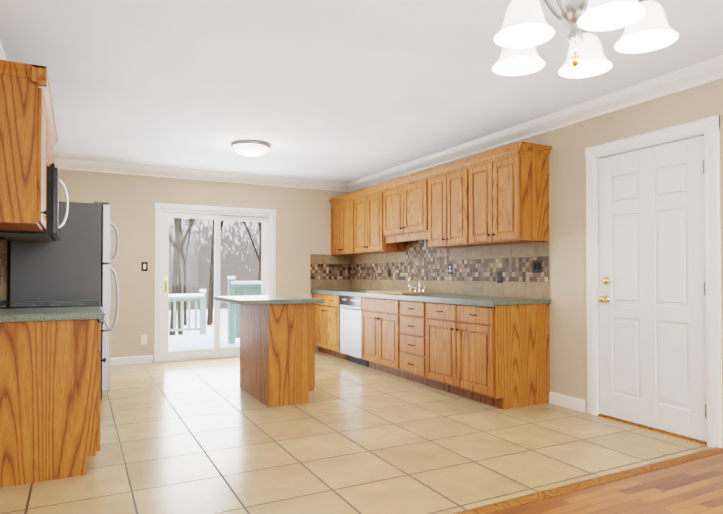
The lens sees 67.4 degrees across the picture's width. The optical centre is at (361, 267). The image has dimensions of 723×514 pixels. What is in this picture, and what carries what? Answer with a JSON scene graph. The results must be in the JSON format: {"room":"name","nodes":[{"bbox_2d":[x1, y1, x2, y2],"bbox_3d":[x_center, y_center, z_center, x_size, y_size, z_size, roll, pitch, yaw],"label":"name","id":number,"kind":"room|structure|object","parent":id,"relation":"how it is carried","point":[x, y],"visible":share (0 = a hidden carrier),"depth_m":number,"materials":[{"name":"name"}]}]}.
{"room":"kitchen","nodes":[
{"label":"kitchen","id":0,"kind":"room"},
{"bbox_2d":[6,241,9,300],"bbox_3d":[-1.577,-0.118,1.742,0.140,2.720,10.530,0,-1,-28],"label":"wall","id":1,"kind":"structure","parent":0,"point":[8,273],"depth_m":4.58,"materials":[{"name":"paint"}]},
{"bbox_2d":[0,239,6,300],"bbox_3d":[-2.456,0.013,3.588,0.008,0.488,1.780,0,-1,-28],"label":"backsplash","id":2,"kind":"structure","parent":1,"relation":"attached to","point":[3,267],"depth_m":4.19,"materials":[{"name":"tile"}]},
{"bbox_2d":[0,41,6,59],"bbox_3d":[-1.467,-1.301,1.815,0.108,0.112,10.250,0,-1,-28],"label":"crown molding","id":3,"kind":"structure","parent":1,"relation":"attached to","point":[2,55],"depth_m":3.34,"materials":[{"name":"white"}]},
{"bbox_2d":[0,60,57,241],"bbox_3d":[-2.287,-0.657,3.661,0.366,0.850,1.824,0,-1,-28],"label":"wall cabinet","id":4,"kind":"object","parent":1,"relation":"attached to","point":[28,138],"visible":0.83,"depth_m":2.92,"materials":[{"name":"brown wood"}]},
{"bbox_2d":[0,166,68,240],"bbox_3d":[-2.308,-0.434,3.801,0.459,0.441,0.762,0,-1,-28],"label":"microwave","id":5,"kind":"object","parent":1,"relation":"attached to","point":[52,231],"visible":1,"depth_m":3.54,"materials":[{"name":"black"}]},
{"bbox_2d":[58,169,350,362],"bbox_3d":[-2.059,-0.041,7.350,4.200,2.720,0.140,0,-1,-28],"label":"wall","id":6,"kind":"structure","parent":0,"point":[303,224],"depth_m":6.95,"materials":[{"name":"paint"}]},
{"bbox_2d":[110,355,152,365],"bbox_3d":[-3.275,1.159,6.612,1.375,0.100,0.014,0,-1,-28],"label":"baseboard","id":7,"kind":"structure","parent":6,"relation":"attached to","point":[114,361],"depth_m":6.81,"materials":[{"name":"white wood"}]},
{"bbox_2d":[141,335,146,343],"bbox_3d":[-2.761,0.913,6.887,0.070,0.114,0.007,0,-1,-28],"label":"outlet","id":8,"kind":"object","parent":6,"relation":"attached to","point":[143,339],"visible":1,"depth_m":6.88,"materials":[{"name":"beige plastic"}]},
{"bbox_2d":[141,262,147,270],"bbox_3d":[-2.760,-0.017,6.899,0.074,0.116,0.008,0,-1,-28],"label":"switch plate","id":9,"kind":"object","parent":6,"relation":"attached to","point":[144,266],"visible":1,"depth_m":6.89,"materials":[{"name":"black"}]},
{"bbox_2d":[54,158,347,191],"bbox_3d":[-2.002,-1.226,7.257,3.960,0.112,0.108,0,-1,-28],"label":"crown molding","id":10,"kind":"structure","parent":6,"relation":"attached to","point":[60,163],"depth_m":7.13,"materials":[{"name":"white"}]},
{"bbox_2d":[154,203,275,362],"bbox_3d":[-1.934,0.193,7.323,1.622,2.051,0.018,0,-1,-28],"label":"door frame","id":11,"kind":"structure","parent":6,"relation":"attached to","point":[160,206],"depth_m":7.02,"materials":[{"name":"white wood"}]},
{"bbox_2d":[160,209,270,361],"bbox_3d":[-1.964,0.227,7.380,1.486,1.981,0.161,0,-1,-28],"label":"sliding door","id":12,"kind":"structure","parent":6,"relation":"in","point":[217,351],"depth_m":7.32,"materials":[{"name":"white plastic"}]},
{"bbox_2d":[310,254,349,289],"bbox_3d":[-0.460,0.059,8.098,0.648,0.519,0.008,0,-1,-28],"label":"backsplash","id":13,"kind":"structure","parent":6,"relation":"attached to","point":[329,271],"depth_m":8.09,"materials":[{"name":"tile"}]},
{"bbox_2d":[0,351,711,513],"bbox_3d":[-0.821,1.236,4.962,4.480,0.100,5.490,0,-1,-28],"label":"floor","id":14,"kind":"structure","parent":0,"point":[205,436],"depth_m":3.48,"materials":[{"name":"beige tile"}]},
{"bbox_2d":[0,319,103,487],"bbox_3d":[-1.908,0.727,3.207,0.636,0.870,0.622,0,-1,-28],"label":"base cabinet","id":15,"kind":"object","parent":14,"relation":"on","point":[49,400],"depth_m":2.96,"materials":[{"name":"brown wood"}]},
{"bbox_2d":[0,300,103,321],"bbox_3d":[-2.165,0.285,3.723,0.652,0.051,1.807,0,-1,-28],"label":"kitchen top","id":16,"kind":"object","parent":15,"relation":"on","point":[44,314],"visible":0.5,"depth_m":3.04,"materials":[{"name":"stone"}]},
{"bbox_2d":[0,300,110,404],"bbox_3d":[-2.186,0.704,3.849,0.702,0.935,0.764,0,-1,-28],"label":"stove","id":17,"kind":"object","parent":14,"relation":"on","point":[4,304],"visible":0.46,"depth_m":3.73,"materials":[{"name":"silver metal"}]},
{"bbox_2d":[10,201,118,399],"bbox_3d":[-2.686,0.304,4.953,0.814,1.765,0.800,0,-1,-28],"label":"fridge","id":18,"kind":"object","parent":14,"relation":"on","point":[74,262],"visible":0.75,"depth_m":4.64,"materials":[{"name":"grey metal"}]},
{"bbox_2d":[240,303,314,407],"bbox_3d":[-0.795,0.752,5.111,0.461,0.872,0.932,0,-1,-28],"label":"kitchen island","id":19,"kind":"object","parent":14,"relation":"on","point":[277,355],"visible":1,"depth_m":4.72,"materials":[{"name":"brown wood"}]},
{"bbox_2d":[214,295,323,304],"bbox_3d":[-0.896,0.296,5.071,0.735,0.040,1.030,0,-1,-28],"label":"island countertop","id":20,"kind":"structure","parent":19,"relation":"on","point":[263,300],"depth_m":4.73,"materials":[{"name":"stone"}]},
{"bbox_2d":[312,293,383,359],"bbox_3d":[-0.229,0.789,7.678,0.636,0.870,0.946,0,-1,-28],"label":"base cabinet","id":21,"kind":"object","parent":14,"relation":"on","point":[327,314],"depth_m":7.39,"materials":[{"name":"brown wood"}]},
{"bbox_2d":[311,289,550,306],"bbox_3d":[0.459,0.385,6.348,0.652,0.186,3.951,0,-1,-28],"label":"countertop","id":22,"kind":"structure","parent":21,"relation":"on","point":[488,301],"depth_m":5.28,"materials":[{"name":"stone"}]},
{"bbox_2d":[366,290,429,293],"bbox_3d":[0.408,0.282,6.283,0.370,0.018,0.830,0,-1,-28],"label":"sink","id":23,"kind":"object","parent":22,"relation":"on","point":[397,292],"visible":1,"depth_m":6.08,"materials":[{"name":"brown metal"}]},
{"bbox_2d":[408,275,424,291],"bbox_3d":[0.613,0.189,6.462,0.185,0.215,0.371,0,-1,-28],"label":"faucet","id":24,"kind":"object","parent":22,"relation":"on","point":[410,287],"visible":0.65,"depth_m":6.44,"materials":[{"name":"silver metal"}]},
{"bbox_2d":[339,295,368,366],"bbox_3d":[0.108,0.781,6.976,0.654,0.866,0.602,0,-1,-28],"label":"dishwasher","id":25,"kind":"object","parent":14,"relation":"on","point":[350,307],"visible":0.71,"depth_m":6.83,"materials":[{"name":"white metal"}]},
{"bbox_2d":[361,309,391,373],"bbox_3d":[0.476,0.855,6.327,0.636,0.700,0.880,0,-1,-28],"label":"base cabinet","id":26,"kind":"object","parent":14,"relation":"on","point":[376,324],"depth_m":6.22,"materials":[{"name":"brown wood"}]},
{"bbox_2d":[392,299,419,382],"bbox_3d":[0.793,0.762,5.721,0.636,0.870,0.634,0,-1,-28],"label":"base cabinet","id":27,"kind":"object","parent":14,"relation":"on","point":[405,313],"depth_m":5.68,"materials":[{"name":"brown wood"}]},
{"bbox_2d":[420,301,549,409],"bbox_3d":[1.134,0.753,5.069,0.636,0.870,1.026,0,-1,-28],"label":"base cabinet","id":28,"kind":"object","parent":14,"relation":"on","point":[497,356],"depth_m":4.69,"materials":[{"name":"brown wood"}]},
{"bbox_2d":[453,447,722,513],"bbox_3d":[0.462,1.147,2.507,4.200,0.011,0.060,0,-1,-28],"label":"trim","id":29,"kind":"structure","parent":14,"relation":"on","point":[526,499],"depth_m":2.88,"materials":[{"name":"brown wood"}]},
{"bbox_2d":[0,0,722,182],"bbox_3d":[0.346,-1.404,2.764,4.480,0.120,10.530,0,-1,-28],"label":"ceiling","id":30,"kind":"structure","parent":0,"point":[343,91],"depth_m":3.75,"materials":[{"name":"paint"}]},
{"bbox_2d":[231,140,270,156],"bbox_3d":[-1.167,-1.235,5.723,0.412,0.136,0.412,0,-1,-28],"label":"flush ceiling light","id":31,"kind":"object","parent":30,"relation":"attached to","point":[250,148],"visible":1,"depth_m":5.60,"materials":[{"name":"white glass"}]},
{"bbox_2d":[492,0,678,77],"bbox_3d":[0.555,-0.947,1.444,0.466,0.828,0.474,0,-1,-28],"label":"chandelier","id":32,"kind":"object","parent":30,"relation":"hanging from","point":[524,31],"visible":1,"depth_m":1.42,"materials":[{"name":"white glass"}]},
{"bbox_2d":[351,79,722,426],"bbox_3d":[2.269,-0.090,3.751,0.140,2.720,10.530,0,-1,-28],"label":"wall","id":33,"kind":"structure","parent":0,"point":[569,144],"depth_m":4.52,"materials":[{"name":"paint"}]},
{"bbox_2d":[329,141,551,255],"bbox_3d":[0.591,-0.629,6.420,0.366,0.830,3.970,0,-1,-28],"label":"upper cabinets","id":34,"kind":"object","parent":33,"relation":"attached to","point":[499,196],"visible":1,"depth_m":5.41,"materials":[{"name":"brown wood"}]},
{"bbox_2d":[350,239,548,298],"bbox_3d":[0.739,-0.047,6.514,0.008,0.688,3.926,0,-1,-28],"label":"backsplash","id":35,"kind":"structure","parent":33,"relation":"attached to","point":[475,270],"depth_m":5.88,"materials":[{"name":"tile"}]},
{"bbox_2d":[448,264,451,273],"bbox_3d":[0.984,0.011,6.028,0.006,0.115,0.075,0,-1,-28],"label":"outlet","id":36,"kind":"object","parent":35,"relation":"attached to","point":[449,268],"visible":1,"depth_m":6.02,"materials":[{"name":"black"}]},
{"bbox_2d":[497,271,501,282],"bbox_3d":[1.354,0.091,5.318,0.006,0.115,0.075,0,-1,-28],"label":"outlet","id":37,"kind":"object","parent":35,"relation":"attached to","point":[499,276],"visible":1,"depth_m":5.32,"materials":[{"name":"black plastic"}]},
{"bbox_2d":[532,260,541,272],"bbox_3d":[1.580,-0.015,4.885,0.008,0.115,0.120,0,-1,-28],"label":"outlet","id":38,"kind":"object","parent":35,"relation":"attached to","point":[536,266],"visible":1,"depth_m":4.88,"materials":[{"name":"black plastic"}]},
{"bbox_2d":[348,55,722,191],"bbox_3d":[2.159,-1.275,3.710,0.108,0.112,10.250,0,-1,-28],"label":"crown molding","id":39,"kind":"structure","parent":33,"relation":"attached to","point":[699,74],"depth_m":4.49,"materials":[{"name":"white"}]},
{"bbox_2d":[549,391,584,411],"bbox_3d":[1.736,1.131,4.589,0.014,0.100,0.370,0,-1,-28],"label":"baseboard","id":40,"kind":"structure","parent":33,"relation":"attached to","point":[570,402],"depth_m":4.57,"materials":[{"name":"white wood"}]},
{"bbox_2d":[598,135,706,441],"bbox_3d":[2.079,0.138,3.955,0.113,2.037,0.843,0,-1,-28],"label":"entry door","id":41,"kind":"structure","parent":33,"relation":"in","point":[652,321],"depth_m":3.92,"materials":[{"name":"white wood"}]},
{"bbox_2d":[585,115,722,447],"bbox_3d":[2.134,0.096,3.988,0.159,2.155,1.040,0,-1,-28],"label":"door frame","id":42,"kind":"structure","parent":33,"relation":"attached to","point":[708,128],"depth_m":3.60,"materials":[{"name":"white wood"}]},
{"bbox_2d":[490,453,722,513],"bbox_3d":[1.617,1.173,0.295,4.480,0.099,5.040,0,-1,-28],"label":"floor","id":43,"kind":"structure","parent":0,"point":[693,487],"depth_m":2.76,"materials":[{"name":"brown wood"}]},
{"label":"outside","id":44,"kind":"structure","parent":0,"visible":0},
{"bbox_2d":[168,309,239,342],"bbox_3d":[-11.193,2.783,32.079,70.000,0.050,52.200,0,-1,-28],"label":"ground","id":45,"kind":"structure","parent":44,"point":[223,328],"depth_m":25.07,"materials":[{"name":"white snow"}]},
{"bbox_2d":[168,334,239,350],"bbox_3d":[-2.663,1.837,8.848,6.800,1.205,3.100,0,-1,-28],"label":"deck","id":46,"kind":"object","parent":45,"relation":"on","point":[177,342],"depth_m":8.99,"materials":[{"name":"grey"}]},
{"bbox_2d":[168,289,206,333],"bbox_3d":[-4.641,0.814,9.409,3.820,0.854,0.140,0,-1,-28],"label":"railing","id":47,"kind":"object","parent":46,"relation":"on","point":[202,295],"depth_m":10.14,"materials":[{"name":"grey"}]},
{"bbox_2d":[227,276,260,343],"bbox_3d":[-0.882,0.691,9.535,2.940,1.104,0.140,0,-1,-28],"label":"railing","id":48,"kind":"object","parent":46,"relation":"on","point":[234,314],"depth_m":8.90,"materials":[{"name":"grey"}]},
{"bbox_2d":[169,218,261,334],"bbox_3d":[-5.983,-4.708,20.144,25.842,14.605,25.455,0,-1,-28],"label":"trees","id":49,"kind":"object","parent":45,"relation":"on","point":[178,244],"depth_m":18.62,"materials":[{"name":"grey plant"}]},
{"bbox_2d":[169,218,259,309],"bbox_3d":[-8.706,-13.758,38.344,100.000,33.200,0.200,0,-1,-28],"label":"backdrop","id":50,"kind":"structure","parent":44,"point":[239,245],"depth_m":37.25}
]}

